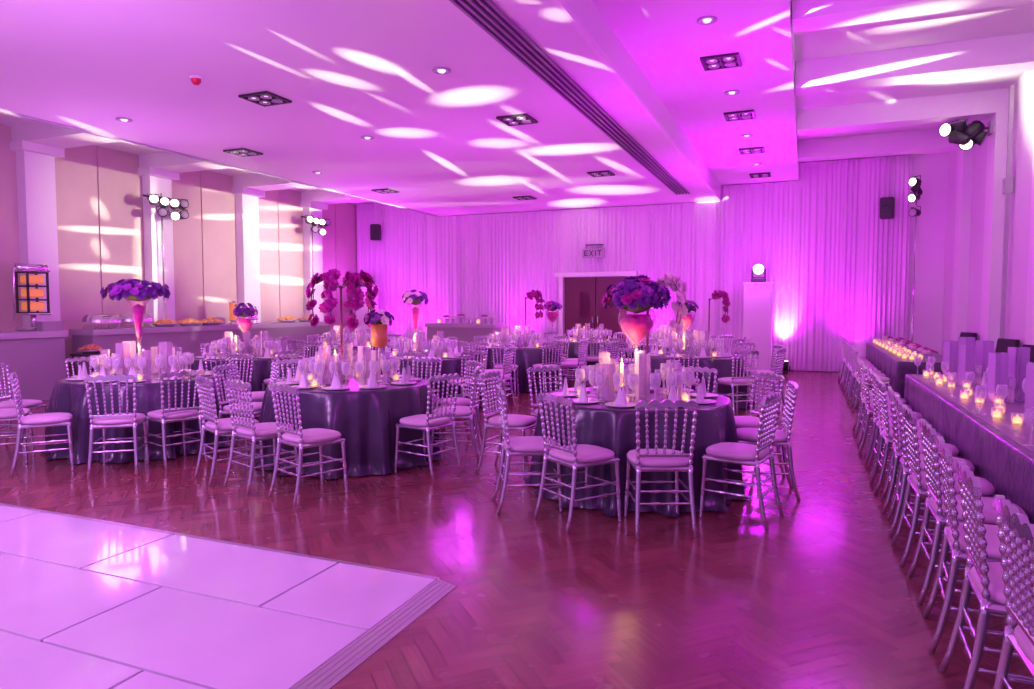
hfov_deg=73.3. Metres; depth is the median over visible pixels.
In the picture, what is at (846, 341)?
banquet chair
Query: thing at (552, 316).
flower vase
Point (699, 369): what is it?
banquet chair
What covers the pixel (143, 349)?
banquet chair
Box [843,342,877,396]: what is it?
banquet chair
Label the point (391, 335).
banquet chair
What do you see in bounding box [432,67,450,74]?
recessed light
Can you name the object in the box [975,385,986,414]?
wine glass
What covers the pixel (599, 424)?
tablecloth
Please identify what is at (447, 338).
banquet chair
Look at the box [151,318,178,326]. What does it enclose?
platter
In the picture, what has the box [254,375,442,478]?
tablecloth
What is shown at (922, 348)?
posy
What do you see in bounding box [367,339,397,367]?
banquet chair
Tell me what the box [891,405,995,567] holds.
banquet chair
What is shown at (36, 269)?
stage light
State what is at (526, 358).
tablecloth
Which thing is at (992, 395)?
votive candle
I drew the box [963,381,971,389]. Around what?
votive candle
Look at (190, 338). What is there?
buffet table
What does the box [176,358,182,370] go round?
folded napkin
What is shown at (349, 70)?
ceiling slab
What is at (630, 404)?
plate
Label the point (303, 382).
folded napkin
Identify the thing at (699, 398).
folded napkin
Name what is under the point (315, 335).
banquet chair
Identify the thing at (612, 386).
votive candle
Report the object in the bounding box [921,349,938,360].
posy
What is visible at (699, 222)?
drape
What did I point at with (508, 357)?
banquet chair
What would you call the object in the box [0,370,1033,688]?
floor
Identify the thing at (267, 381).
cushion
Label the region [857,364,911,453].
banquet chair
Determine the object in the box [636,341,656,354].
banquet chair
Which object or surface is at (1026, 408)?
wine glass
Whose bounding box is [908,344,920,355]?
posy
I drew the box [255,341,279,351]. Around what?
banquet chair
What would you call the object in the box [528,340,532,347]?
folded napkin
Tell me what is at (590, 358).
banquet chair
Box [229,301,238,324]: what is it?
dispenser
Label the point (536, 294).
stand
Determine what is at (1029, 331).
trim
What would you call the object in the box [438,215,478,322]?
drape
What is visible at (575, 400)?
plate
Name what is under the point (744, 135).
recessed light
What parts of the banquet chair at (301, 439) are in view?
leg, post, crest rail, rail, leg, post, seat frame, leg, leg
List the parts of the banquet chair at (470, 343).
crest rail, post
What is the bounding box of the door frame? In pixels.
[555,271,637,356]
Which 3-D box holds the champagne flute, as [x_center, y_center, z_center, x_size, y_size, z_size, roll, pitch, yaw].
[-1.895,0.268,6.748,0.071,0.266,0.067,1,4,22]
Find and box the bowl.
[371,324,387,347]
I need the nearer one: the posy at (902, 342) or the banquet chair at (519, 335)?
the posy at (902, 342)
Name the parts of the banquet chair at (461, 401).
post, crest rail, post, leg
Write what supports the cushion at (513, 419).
on the banquet chair at (521, 423)
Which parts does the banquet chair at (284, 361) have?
post, crest rail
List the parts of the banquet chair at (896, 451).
leg, leg, crest rail, post, post, seat frame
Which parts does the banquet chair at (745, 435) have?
seat frame, post, leg, post, crest rail, leg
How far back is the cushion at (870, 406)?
7.18 m
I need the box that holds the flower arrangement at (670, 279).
[639,272,687,391]
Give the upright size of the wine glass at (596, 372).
0.242 m
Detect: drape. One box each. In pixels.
[356,203,396,348]
[395,207,438,352]
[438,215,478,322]
[479,212,518,342]
[519,210,556,344]
[557,206,637,272]
[637,204,679,341]
[679,201,718,347]
[718,181,797,369]
[793,160,843,371]
[839,155,911,371]
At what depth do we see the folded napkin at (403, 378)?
6.87 m
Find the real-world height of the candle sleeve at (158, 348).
0.304 m
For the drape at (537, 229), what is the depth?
18.68 m
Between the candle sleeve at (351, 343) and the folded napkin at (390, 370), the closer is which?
the candle sleeve at (351, 343)
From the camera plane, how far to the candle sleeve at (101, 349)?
7.51 m
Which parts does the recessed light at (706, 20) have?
bulb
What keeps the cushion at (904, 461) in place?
on the banquet chair at (899, 493)
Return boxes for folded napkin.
[77,364,83,379]
[82,363,87,376]
[97,367,107,381]
[111,360,119,372]
[128,366,138,381]
[144,358,149,370]
[170,365,178,378]
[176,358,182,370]
[199,361,202,374]
[264,348,270,357]
[287,368,291,383]
[295,365,300,379]
[299,371,307,387]
[330,373,341,388]
[359,363,367,375]
[367,372,377,387]
[388,364,395,376]
[400,369,406,383]
[407,365,411,379]
[428,348,434,357]
[448,347,453,356]
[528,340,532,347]
[562,377,568,395]
[574,375,580,390]
[578,383,588,401]
[601,372,610,387]
[614,385,627,405]
[639,373,643,387]
[654,345,658,354]
[668,385,677,401]
[676,376,683,390]
[696,383,703,402]
[699,347,705,356]
[701,378,706,395]
[720,347,724,356]
[969,367,975,382]
[981,371,987,387]
[994,376,1001,393]
[1009,383,1017,401]
[1027,389,1033,409]
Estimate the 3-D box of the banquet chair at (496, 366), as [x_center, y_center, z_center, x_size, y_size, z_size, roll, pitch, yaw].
[-0.195,0.409,11.979,0.420,0.931,0.504,0,3,7]
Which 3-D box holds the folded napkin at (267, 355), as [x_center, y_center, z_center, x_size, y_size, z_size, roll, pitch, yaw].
[-3.674,0.120,10.213,0.058,0.154,0.110,3,4,41]
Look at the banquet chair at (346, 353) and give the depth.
9.54 m
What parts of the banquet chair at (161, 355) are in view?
crest rail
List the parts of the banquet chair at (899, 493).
leg, leg, crest rail, post, post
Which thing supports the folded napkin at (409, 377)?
on the plate at (413, 379)
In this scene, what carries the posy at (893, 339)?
on the tablecloth at (895, 367)
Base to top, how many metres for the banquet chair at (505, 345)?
0.931 m
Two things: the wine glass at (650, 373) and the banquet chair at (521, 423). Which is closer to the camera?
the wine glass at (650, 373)
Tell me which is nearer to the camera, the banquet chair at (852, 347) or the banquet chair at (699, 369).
the banquet chair at (699, 369)
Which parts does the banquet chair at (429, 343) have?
crest rail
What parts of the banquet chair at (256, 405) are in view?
post, crest rail, post, seat frame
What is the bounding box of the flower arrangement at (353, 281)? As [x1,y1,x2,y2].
[305,268,377,381]
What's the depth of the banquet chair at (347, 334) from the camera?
15.10 m
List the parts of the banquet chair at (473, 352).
post, crest rail, post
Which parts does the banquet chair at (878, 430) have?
leg, leg, crest rail, post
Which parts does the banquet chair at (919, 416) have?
leg, leg, crest rail, post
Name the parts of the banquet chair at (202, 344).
crest rail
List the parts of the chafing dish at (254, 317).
lid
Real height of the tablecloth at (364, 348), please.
0.753 m
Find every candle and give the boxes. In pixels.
[125,347,128,375]
[307,373,313,380]
[311,379,317,385]
[331,351,336,383]
[392,373,398,380]
[608,382,615,390]
[616,359,623,397]
[681,391,689,399]
[923,370,929,376]
[933,372,940,378]
[935,377,943,384]
[946,373,953,380]
[947,379,955,387]
[959,390,969,399]
[960,377,968,383]
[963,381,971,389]
[964,387,973,395]
[975,394,984,403]
[989,390,999,399]
[991,407,1002,418]
[994,396,1004,405]
[994,402,1005,413]
[1011,413,1023,425]
[1027,408,1033,419]
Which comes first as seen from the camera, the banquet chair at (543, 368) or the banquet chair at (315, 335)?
the banquet chair at (543, 368)
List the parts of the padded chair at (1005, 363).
seat, backrest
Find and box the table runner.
[913,375,1033,452]
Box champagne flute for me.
[318,358,325,385]
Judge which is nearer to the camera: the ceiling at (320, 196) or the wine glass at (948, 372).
the wine glass at (948, 372)
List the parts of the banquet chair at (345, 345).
crest rail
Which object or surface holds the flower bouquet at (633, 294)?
on the flower vase at (636, 326)
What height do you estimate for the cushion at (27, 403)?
0.058 m
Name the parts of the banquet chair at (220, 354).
crest rail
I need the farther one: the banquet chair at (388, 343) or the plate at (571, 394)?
the banquet chair at (388, 343)
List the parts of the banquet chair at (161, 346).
crest rail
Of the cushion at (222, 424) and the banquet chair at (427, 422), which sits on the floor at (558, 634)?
the banquet chair at (427, 422)
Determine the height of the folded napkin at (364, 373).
0.154 m
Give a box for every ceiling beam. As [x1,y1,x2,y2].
[11,122,118,148]
[139,152,228,172]
[792,0,1029,32]
[795,32,1033,95]
[797,88,1008,135]
[798,129,959,161]
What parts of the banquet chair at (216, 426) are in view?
leg, post, crest rail, rail, leg, post, seat frame, leg, leg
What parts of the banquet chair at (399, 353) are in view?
crest rail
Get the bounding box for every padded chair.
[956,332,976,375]
[981,338,1019,386]
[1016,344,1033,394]
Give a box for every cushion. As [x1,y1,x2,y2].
[0,399,42,408]
[0,408,29,417]
[21,412,72,423]
[93,413,144,424]
[147,408,197,418]
[205,417,258,429]
[223,402,261,411]
[236,422,291,435]
[237,391,264,399]
[264,378,285,383]
[282,428,340,442]
[400,414,450,426]
[433,406,473,415]
[434,397,470,405]
[450,378,477,383]
[482,369,502,373]
[488,374,509,378]
[488,414,536,425]
[504,436,557,451]
[549,444,614,462]
[627,449,689,466]
[706,442,769,459]
[734,416,759,427]
[737,428,787,441]
[861,390,900,397]
[863,396,905,403]
[867,402,911,409]
[878,418,931,428]
[883,428,940,439]
[887,409,922,419]
[894,440,958,455]
[901,454,974,472]
[910,471,995,495]
[929,494,1028,523]
[947,522,1001,558]
[970,562,1005,603]
[1014,625,1033,664]
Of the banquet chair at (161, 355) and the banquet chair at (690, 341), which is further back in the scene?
the banquet chair at (690, 341)
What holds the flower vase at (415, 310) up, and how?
on the tablecloth at (449, 365)
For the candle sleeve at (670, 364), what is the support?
on the tablecloth at (599, 424)
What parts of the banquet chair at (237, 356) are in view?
crest rail, post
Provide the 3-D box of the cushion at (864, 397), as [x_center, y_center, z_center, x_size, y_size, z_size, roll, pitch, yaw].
[4.115,0.618,7.782,0.418,0.058,0.418,1,3,21]
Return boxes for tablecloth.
[39,370,235,463]
[187,353,302,401]
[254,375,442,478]
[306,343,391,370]
[368,353,482,408]
[470,344,562,391]
[524,386,748,516]
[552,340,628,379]
[629,342,716,382]
[639,353,750,410]
[866,342,965,398]
[904,374,1033,523]
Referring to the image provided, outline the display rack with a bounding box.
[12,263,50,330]
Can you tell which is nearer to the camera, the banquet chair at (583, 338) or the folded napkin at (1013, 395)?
the folded napkin at (1013, 395)
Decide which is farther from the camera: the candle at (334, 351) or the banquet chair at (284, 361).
the banquet chair at (284, 361)
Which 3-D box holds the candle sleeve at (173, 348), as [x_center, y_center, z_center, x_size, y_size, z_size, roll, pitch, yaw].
[-3.856,0.184,7.891,0.078,0.304,0.078,3,4,43]
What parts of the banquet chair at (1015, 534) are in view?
leg, post, crest rail, seat frame, rail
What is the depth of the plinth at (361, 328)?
19.97 m
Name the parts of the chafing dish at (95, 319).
lid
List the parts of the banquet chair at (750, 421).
post, crest rail, post, leg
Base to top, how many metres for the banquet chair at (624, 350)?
0.931 m
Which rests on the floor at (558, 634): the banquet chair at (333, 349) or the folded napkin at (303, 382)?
the banquet chair at (333, 349)
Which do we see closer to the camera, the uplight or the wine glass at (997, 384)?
the wine glass at (997, 384)
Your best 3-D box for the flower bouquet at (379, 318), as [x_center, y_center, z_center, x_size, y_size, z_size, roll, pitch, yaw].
[-1.398,-0.273,7.069,0.304,0.180,0.288,1,3,18]
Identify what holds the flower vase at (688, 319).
on the tablecloth at (723, 366)
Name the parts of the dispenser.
tank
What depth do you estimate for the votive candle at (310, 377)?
7.18 m
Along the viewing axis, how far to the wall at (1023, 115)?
10.32 m
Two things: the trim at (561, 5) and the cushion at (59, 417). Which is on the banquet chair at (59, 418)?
the cushion at (59, 417)
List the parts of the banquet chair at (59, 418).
crest rail, leg, post, leg, post, seat frame, leg, leg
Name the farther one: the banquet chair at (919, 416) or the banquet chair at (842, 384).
the banquet chair at (842, 384)
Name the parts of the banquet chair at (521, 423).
leg, post, crest rail, rail, leg, post, seat frame, leg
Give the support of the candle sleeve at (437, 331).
on the tablecloth at (449, 365)
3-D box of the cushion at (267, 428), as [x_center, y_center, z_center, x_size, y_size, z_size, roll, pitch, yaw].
[-2.169,0.721,5.980,0.418,0.058,0.418,3,4,41]
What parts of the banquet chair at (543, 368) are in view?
leg, post, crest rail, post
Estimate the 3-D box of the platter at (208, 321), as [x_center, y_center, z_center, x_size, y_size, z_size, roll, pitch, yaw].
[-6.530,-0.498,14.818,0.533,0.173,0.533,2,4,31]
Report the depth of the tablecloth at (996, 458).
4.51 m
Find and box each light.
[116,118,132,121]
[223,148,262,156]
[238,91,291,106]
[361,136,373,139]
[371,188,398,193]
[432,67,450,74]
[496,113,537,125]
[513,196,536,199]
[587,170,614,176]
[697,16,716,24]
[700,52,741,70]
[723,110,755,121]
[724,90,739,94]
[739,147,764,154]
[741,134,752,137]
[749,172,770,177]
[751,264,765,281]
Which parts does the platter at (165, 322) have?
dish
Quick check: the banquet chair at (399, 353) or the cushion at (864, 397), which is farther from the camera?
the banquet chair at (399, 353)
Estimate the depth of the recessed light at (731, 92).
9.42 m
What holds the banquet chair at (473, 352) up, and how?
on the floor at (558, 634)
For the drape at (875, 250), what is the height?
4.810 m
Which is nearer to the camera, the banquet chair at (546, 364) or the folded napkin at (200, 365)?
the folded napkin at (200, 365)
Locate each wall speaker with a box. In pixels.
[370,224,380,240]
[879,197,894,219]
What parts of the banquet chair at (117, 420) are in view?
post, leg, leg, crest rail, rail, seat frame, post, leg, leg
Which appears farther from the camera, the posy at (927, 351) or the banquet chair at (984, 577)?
the posy at (927, 351)
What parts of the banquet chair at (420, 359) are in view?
post, crest rail, post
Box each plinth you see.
[353,287,379,342]
[743,282,773,369]
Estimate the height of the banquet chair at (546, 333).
0.931 m
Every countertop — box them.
[0,331,67,401]
[425,323,502,352]
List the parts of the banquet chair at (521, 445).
leg, crest rail, post, leg, post, seat frame, leg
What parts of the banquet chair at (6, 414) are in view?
seat frame, leg, leg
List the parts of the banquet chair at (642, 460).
leg, leg, post, seat frame, rail, crest rail, leg, leg, post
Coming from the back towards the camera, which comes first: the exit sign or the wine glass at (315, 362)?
the exit sign
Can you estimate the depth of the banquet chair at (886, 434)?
5.66 m
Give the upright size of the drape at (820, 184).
4.810 m
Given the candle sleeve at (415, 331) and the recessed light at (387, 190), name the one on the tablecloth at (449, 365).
the candle sleeve at (415, 331)
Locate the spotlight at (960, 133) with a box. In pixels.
[939,119,993,150]
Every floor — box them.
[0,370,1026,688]
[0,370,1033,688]
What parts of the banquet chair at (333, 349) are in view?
crest rail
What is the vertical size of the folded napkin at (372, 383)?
0.154 m
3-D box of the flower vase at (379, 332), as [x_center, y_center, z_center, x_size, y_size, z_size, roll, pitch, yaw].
[-1.402,0.085,7.090,0.168,0.592,0.168,1,4,22]
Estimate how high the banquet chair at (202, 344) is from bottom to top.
0.931 m
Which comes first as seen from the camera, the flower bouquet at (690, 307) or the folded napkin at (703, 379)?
the folded napkin at (703, 379)
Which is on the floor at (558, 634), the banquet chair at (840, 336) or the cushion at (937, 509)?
the banquet chair at (840, 336)
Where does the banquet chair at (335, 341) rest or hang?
on the floor at (558, 634)
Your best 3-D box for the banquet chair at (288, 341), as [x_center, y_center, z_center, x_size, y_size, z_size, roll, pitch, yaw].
[-3.877,0.368,12.706,0.420,0.931,0.504,2,4,28]
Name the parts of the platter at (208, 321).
dish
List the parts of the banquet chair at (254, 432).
leg, post, crest rail, rail, leg, post, seat frame, leg, leg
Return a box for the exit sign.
[582,244,604,257]
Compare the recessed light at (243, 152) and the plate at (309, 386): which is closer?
the plate at (309, 386)
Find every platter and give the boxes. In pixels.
[77,344,104,353]
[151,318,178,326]
[177,318,202,325]
[200,317,223,324]
[276,316,297,322]
[297,316,312,321]
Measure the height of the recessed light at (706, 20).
0.028 m
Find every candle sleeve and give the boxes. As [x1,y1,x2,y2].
[101,349,110,373]
[142,350,151,379]
[150,347,160,373]
[172,347,181,370]
[225,331,232,356]
[260,331,267,355]
[319,345,330,383]
[332,355,342,385]
[343,343,352,379]
[382,352,390,381]
[415,331,421,352]
[417,332,424,357]
[437,331,443,355]
[516,331,520,347]
[575,324,580,340]
[598,352,609,396]
[634,350,646,393]
[635,354,649,401]
[669,363,680,399]
[670,330,676,350]
[710,335,715,354]
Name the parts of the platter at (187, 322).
dish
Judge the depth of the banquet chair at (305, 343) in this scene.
11.80 m
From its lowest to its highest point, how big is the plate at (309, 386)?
0.016 m
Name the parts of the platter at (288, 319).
dish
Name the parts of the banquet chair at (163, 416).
leg, post, leg, seat frame, rail, crest rail, leg, leg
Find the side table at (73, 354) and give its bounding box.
[70,352,112,374]
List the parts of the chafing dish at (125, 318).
lid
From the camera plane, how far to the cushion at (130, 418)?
6.36 m
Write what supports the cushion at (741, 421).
on the banquet chair at (750, 421)
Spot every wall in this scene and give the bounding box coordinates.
[0,124,356,377]
[370,152,948,371]
[942,71,1033,390]
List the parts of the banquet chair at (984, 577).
leg, post, crest rail, rail, leg, post, seat frame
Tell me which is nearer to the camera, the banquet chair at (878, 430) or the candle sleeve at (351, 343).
the banquet chair at (878, 430)
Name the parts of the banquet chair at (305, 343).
crest rail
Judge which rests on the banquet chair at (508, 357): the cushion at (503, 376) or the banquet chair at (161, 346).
the cushion at (503, 376)
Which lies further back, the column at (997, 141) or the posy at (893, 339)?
the posy at (893, 339)
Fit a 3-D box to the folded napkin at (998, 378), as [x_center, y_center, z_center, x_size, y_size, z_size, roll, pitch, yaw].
[4.221,0.355,6.097,0.058,0.154,0.110,1,4,22]
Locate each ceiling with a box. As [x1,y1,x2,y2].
[0,0,1033,203]
[233,174,309,190]
[301,190,369,203]
[591,0,798,185]
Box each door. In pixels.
[565,277,595,338]
[596,277,626,340]
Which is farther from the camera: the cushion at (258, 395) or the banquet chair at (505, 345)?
the banquet chair at (505, 345)
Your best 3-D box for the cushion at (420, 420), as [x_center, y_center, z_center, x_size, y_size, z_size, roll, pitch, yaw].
[-0.850,0.695,6.435,0.418,0.058,0.418,2,4,35]
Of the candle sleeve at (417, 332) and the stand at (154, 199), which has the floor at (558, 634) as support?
the stand at (154, 199)
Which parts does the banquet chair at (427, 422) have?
leg, leg, seat frame, post, leg, rail, crest rail, post, leg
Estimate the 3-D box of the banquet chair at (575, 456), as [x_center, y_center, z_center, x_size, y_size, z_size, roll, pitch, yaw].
[0.436,0.806,4.991,0.504,0.931,0.420,-2,4,-32]
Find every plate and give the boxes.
[66,377,84,380]
[120,379,146,382]
[276,381,299,384]
[291,385,317,388]
[322,386,349,389]
[358,385,385,388]
[391,381,416,384]
[396,378,420,380]
[551,392,577,396]
[568,388,591,391]
[572,398,598,403]
[593,385,619,389]
[605,402,635,407]
[664,388,693,391]
[683,399,716,403]
[690,393,718,397]
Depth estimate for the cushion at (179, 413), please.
6.71 m
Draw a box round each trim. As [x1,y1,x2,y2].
[0,109,437,216]
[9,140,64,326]
[68,146,346,340]
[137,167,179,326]
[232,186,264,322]
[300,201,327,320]
[551,0,720,200]
[950,146,973,363]
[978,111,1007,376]
[1000,85,1014,338]
[1023,136,1033,391]
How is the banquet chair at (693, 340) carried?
on the floor at (558, 634)
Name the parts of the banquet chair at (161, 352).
crest rail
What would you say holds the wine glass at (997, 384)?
on the table runner
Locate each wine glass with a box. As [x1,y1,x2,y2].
[90,356,98,373]
[314,362,322,386]
[575,368,584,396]
[595,372,605,401]
[628,373,637,402]
[650,373,659,399]
[684,371,693,385]
[947,372,956,396]
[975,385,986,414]
[996,384,1007,413]
[1005,377,1015,402]
[1023,408,1033,446]
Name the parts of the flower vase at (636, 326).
stem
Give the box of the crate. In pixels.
[36,321,62,330]
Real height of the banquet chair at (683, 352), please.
0.931 m
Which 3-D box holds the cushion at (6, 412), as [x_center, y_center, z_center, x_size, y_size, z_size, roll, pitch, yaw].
[-5.054,0.672,6.844,0.418,0.058,0.418,-2,4,-26]
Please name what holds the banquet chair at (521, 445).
on the floor at (558, 634)
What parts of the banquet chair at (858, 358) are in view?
leg, leg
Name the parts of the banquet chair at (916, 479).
leg, post, crest rail, leg, post, seat frame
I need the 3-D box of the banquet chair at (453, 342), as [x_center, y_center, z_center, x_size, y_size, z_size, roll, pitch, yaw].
[-0.856,0.391,12.293,0.420,0.931,0.504,3,4,43]
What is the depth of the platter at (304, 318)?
17.54 m
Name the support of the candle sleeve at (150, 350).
on the tablecloth at (67, 396)
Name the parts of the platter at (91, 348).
dish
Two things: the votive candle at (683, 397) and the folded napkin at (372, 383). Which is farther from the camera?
the folded napkin at (372, 383)
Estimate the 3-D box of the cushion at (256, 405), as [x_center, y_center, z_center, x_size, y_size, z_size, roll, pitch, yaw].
[-2.831,0.646,7.290,0.418,0.058,0.418,1,3,10]
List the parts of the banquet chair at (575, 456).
leg, post, crest rail, rail, leg, post, seat frame, leg, leg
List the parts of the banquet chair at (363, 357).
post, crest rail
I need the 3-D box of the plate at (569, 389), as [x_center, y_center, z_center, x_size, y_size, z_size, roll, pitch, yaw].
[0.555,0.417,6.327,0.260,0.016,0.260,3,4,40]
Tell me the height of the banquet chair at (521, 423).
0.931 m
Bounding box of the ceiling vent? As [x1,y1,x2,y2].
[449,0,689,194]
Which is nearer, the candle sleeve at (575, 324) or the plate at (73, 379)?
the plate at (73, 379)
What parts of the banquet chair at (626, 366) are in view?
crest rail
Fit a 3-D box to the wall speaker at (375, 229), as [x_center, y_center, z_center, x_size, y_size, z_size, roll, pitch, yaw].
[-4.125,-3.280,20.353,0.270,0.460,0.334,0,3,8]
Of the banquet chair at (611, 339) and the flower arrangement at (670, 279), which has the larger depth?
the banquet chair at (611, 339)
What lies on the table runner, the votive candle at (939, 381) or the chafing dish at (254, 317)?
the votive candle at (939, 381)
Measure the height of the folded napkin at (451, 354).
0.154 m
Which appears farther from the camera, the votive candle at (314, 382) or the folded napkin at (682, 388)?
the votive candle at (314, 382)
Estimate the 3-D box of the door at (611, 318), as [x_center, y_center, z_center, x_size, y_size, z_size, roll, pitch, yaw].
[2.439,-0.608,17.916,0.835,2.260,0.134,1,4,22]
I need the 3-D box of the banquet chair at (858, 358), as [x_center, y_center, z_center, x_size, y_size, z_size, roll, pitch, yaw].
[4.305,0.618,8.311,0.504,0.931,0.420,1,4,24]
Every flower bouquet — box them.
[100,278,170,300]
[233,302,257,317]
[363,309,394,325]
[402,289,428,304]
[544,300,562,310]
[602,275,670,313]
[679,300,698,312]
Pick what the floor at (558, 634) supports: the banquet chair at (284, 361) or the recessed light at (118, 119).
the banquet chair at (284, 361)
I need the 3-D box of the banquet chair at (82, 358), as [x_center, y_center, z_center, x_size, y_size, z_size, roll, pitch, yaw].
[-5.081,0.617,8.326,0.504,0.931,0.420,2,4,34]
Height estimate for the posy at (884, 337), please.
0.176 m
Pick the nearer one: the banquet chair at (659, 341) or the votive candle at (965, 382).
the votive candle at (965, 382)
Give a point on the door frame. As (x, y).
(561, 276)
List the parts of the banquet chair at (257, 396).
seat frame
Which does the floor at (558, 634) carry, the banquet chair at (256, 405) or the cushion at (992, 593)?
the banquet chair at (256, 405)
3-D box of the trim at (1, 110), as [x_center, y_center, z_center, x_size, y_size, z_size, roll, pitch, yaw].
[-5.901,-3.151,10.857,0.070,0.080,19.050,1,4,22]
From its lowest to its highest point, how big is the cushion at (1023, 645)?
0.058 m
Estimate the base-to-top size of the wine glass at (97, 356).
0.242 m
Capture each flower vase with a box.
[132,304,148,375]
[238,318,251,353]
[371,324,387,381]
[412,307,418,334]
[547,312,557,340]
[620,314,653,396]
[677,315,693,354]
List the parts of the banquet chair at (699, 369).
crest rail, post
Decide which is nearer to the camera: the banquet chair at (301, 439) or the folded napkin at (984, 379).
the banquet chair at (301, 439)
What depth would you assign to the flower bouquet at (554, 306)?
15.24 m
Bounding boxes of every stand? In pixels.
[142,193,188,318]
[301,215,330,314]
[522,290,544,345]
[706,290,730,354]
[908,175,922,341]
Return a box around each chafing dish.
[81,314,121,328]
[116,314,151,327]
[230,314,257,322]
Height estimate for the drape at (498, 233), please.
4.030 m
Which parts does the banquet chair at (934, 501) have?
leg, post, crest rail, leg, rail, post, seat frame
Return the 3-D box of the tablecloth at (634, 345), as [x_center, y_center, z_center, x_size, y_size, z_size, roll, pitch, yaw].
[3.145,0.374,13.882,1.833,0.753,1.935,1,4,22]
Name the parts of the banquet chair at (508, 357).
post, leg, crest rail, post, leg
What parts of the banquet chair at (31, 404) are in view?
leg, post, seat frame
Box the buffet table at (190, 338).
[69,321,331,375]
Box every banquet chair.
[0,363,46,451]
[0,408,34,463]
[9,372,74,477]
[64,356,100,377]
[84,374,149,477]
[142,348,146,366]
[144,370,207,469]
[153,351,172,369]
[154,353,187,369]
[156,345,176,369]
[193,376,265,485]
[200,342,224,355]
[204,352,241,398]
[212,364,261,455]
[223,380,300,494]
[228,354,253,403]
[236,357,278,438]
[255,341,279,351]
[262,350,301,390]
[268,383,347,505]
[275,358,309,380]
[279,336,303,358]
[287,340,318,373]
[304,342,322,372]
[306,334,324,341]
[306,347,338,376]
[310,344,340,374]
[329,340,354,367]
[336,344,359,374]
[344,350,366,374]
[345,356,379,374]
[346,334,365,342]
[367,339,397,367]
[371,342,393,355]
[388,334,401,352]
[394,374,462,480]
[397,352,427,376]
[412,357,443,431]
[422,341,441,352]
[430,366,480,462]
[434,361,485,450]
[446,337,457,351]
[446,350,486,413]
[452,341,485,386]
[469,342,488,369]
[474,335,491,341]
[476,371,536,478]
[478,347,516,410]
[481,344,515,401]
[492,342,518,396]
[492,385,562,514]
[514,335,533,343]
[525,366,561,456]
[531,341,563,393]
[533,393,621,533]
[544,332,558,341]
[554,336,570,381]
[557,340,588,389]
[562,337,590,385]
[582,337,603,380]
[598,364,633,385]
[600,345,628,385]
[605,342,633,385]
[610,338,633,378]
[614,332,628,344]
[617,348,657,386]
[623,399,697,538]
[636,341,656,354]
[643,339,665,352]
[668,350,699,390]
[681,334,700,340]
[681,366,717,393]
[684,340,706,351]
[692,340,712,352]
[699,392,783,529]
[715,350,758,416]
[718,335,734,352]
[731,339,744,353]
[733,342,754,385]
[734,372,785,476]
[737,381,800,501]
[743,337,748,366]
[745,348,785,411]
[746,345,783,404]
[838,336,865,381]
[838,337,868,383]
[841,338,870,388]
[842,340,873,392]
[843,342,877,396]
[846,343,880,401]
[847,346,885,406]
[850,348,890,412]
[852,357,900,435]
[854,360,905,443]
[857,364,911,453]
[863,368,922,465]
[866,373,931,478]
[869,379,940,495]
[880,386,958,513]
[886,394,974,536]
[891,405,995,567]
[907,419,1028,605]
[922,435,1001,653]
[938,459,1033,688]
[993,495,1033,688]
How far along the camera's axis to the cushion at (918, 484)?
4.07 m
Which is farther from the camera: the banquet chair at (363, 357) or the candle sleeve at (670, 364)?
the banquet chair at (363, 357)
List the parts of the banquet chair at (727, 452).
leg, seat frame, post, leg, rail, crest rail, post, leg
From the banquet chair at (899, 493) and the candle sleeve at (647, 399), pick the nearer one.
the banquet chair at (899, 493)
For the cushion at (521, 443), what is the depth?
5.20 m
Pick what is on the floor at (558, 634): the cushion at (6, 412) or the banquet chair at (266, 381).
the banquet chair at (266, 381)
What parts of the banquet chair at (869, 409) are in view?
leg, leg, crest rail, post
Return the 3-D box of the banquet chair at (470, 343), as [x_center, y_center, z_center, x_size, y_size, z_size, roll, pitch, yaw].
[-0.763,0.426,11.678,0.420,0.931,0.504,2,4,34]
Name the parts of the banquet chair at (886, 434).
leg, post, crest rail, leg, post, seat frame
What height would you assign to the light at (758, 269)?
0.426 m
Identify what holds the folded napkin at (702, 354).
on the plate
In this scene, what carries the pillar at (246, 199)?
attached to the wall at (76, 180)
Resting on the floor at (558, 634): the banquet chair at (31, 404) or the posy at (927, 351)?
the banquet chair at (31, 404)
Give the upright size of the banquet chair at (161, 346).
0.931 m
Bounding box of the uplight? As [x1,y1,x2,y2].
[783,361,789,372]
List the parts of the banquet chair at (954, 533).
leg, post, crest rail, leg, rail, post, seat frame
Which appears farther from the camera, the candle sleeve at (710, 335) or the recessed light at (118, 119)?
the candle sleeve at (710, 335)
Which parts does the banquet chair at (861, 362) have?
leg, leg, post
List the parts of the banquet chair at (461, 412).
leg, seat frame, post, leg, post, crest rail, leg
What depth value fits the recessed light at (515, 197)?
16.29 m
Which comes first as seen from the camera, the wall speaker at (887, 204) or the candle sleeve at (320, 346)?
the candle sleeve at (320, 346)
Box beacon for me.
[189,75,202,84]
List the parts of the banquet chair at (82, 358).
post, crest rail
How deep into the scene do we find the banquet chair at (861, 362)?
7.90 m
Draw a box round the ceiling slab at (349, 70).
[0,0,720,215]
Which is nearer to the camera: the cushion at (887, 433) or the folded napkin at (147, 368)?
the cushion at (887, 433)
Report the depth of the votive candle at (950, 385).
6.53 m
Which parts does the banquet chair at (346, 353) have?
crest rail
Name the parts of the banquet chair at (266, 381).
crest rail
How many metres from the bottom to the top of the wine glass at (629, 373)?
0.242 m
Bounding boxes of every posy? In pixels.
[882,335,892,342]
[889,338,900,344]
[898,341,909,350]
[907,342,921,350]
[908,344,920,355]
[917,347,929,355]
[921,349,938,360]

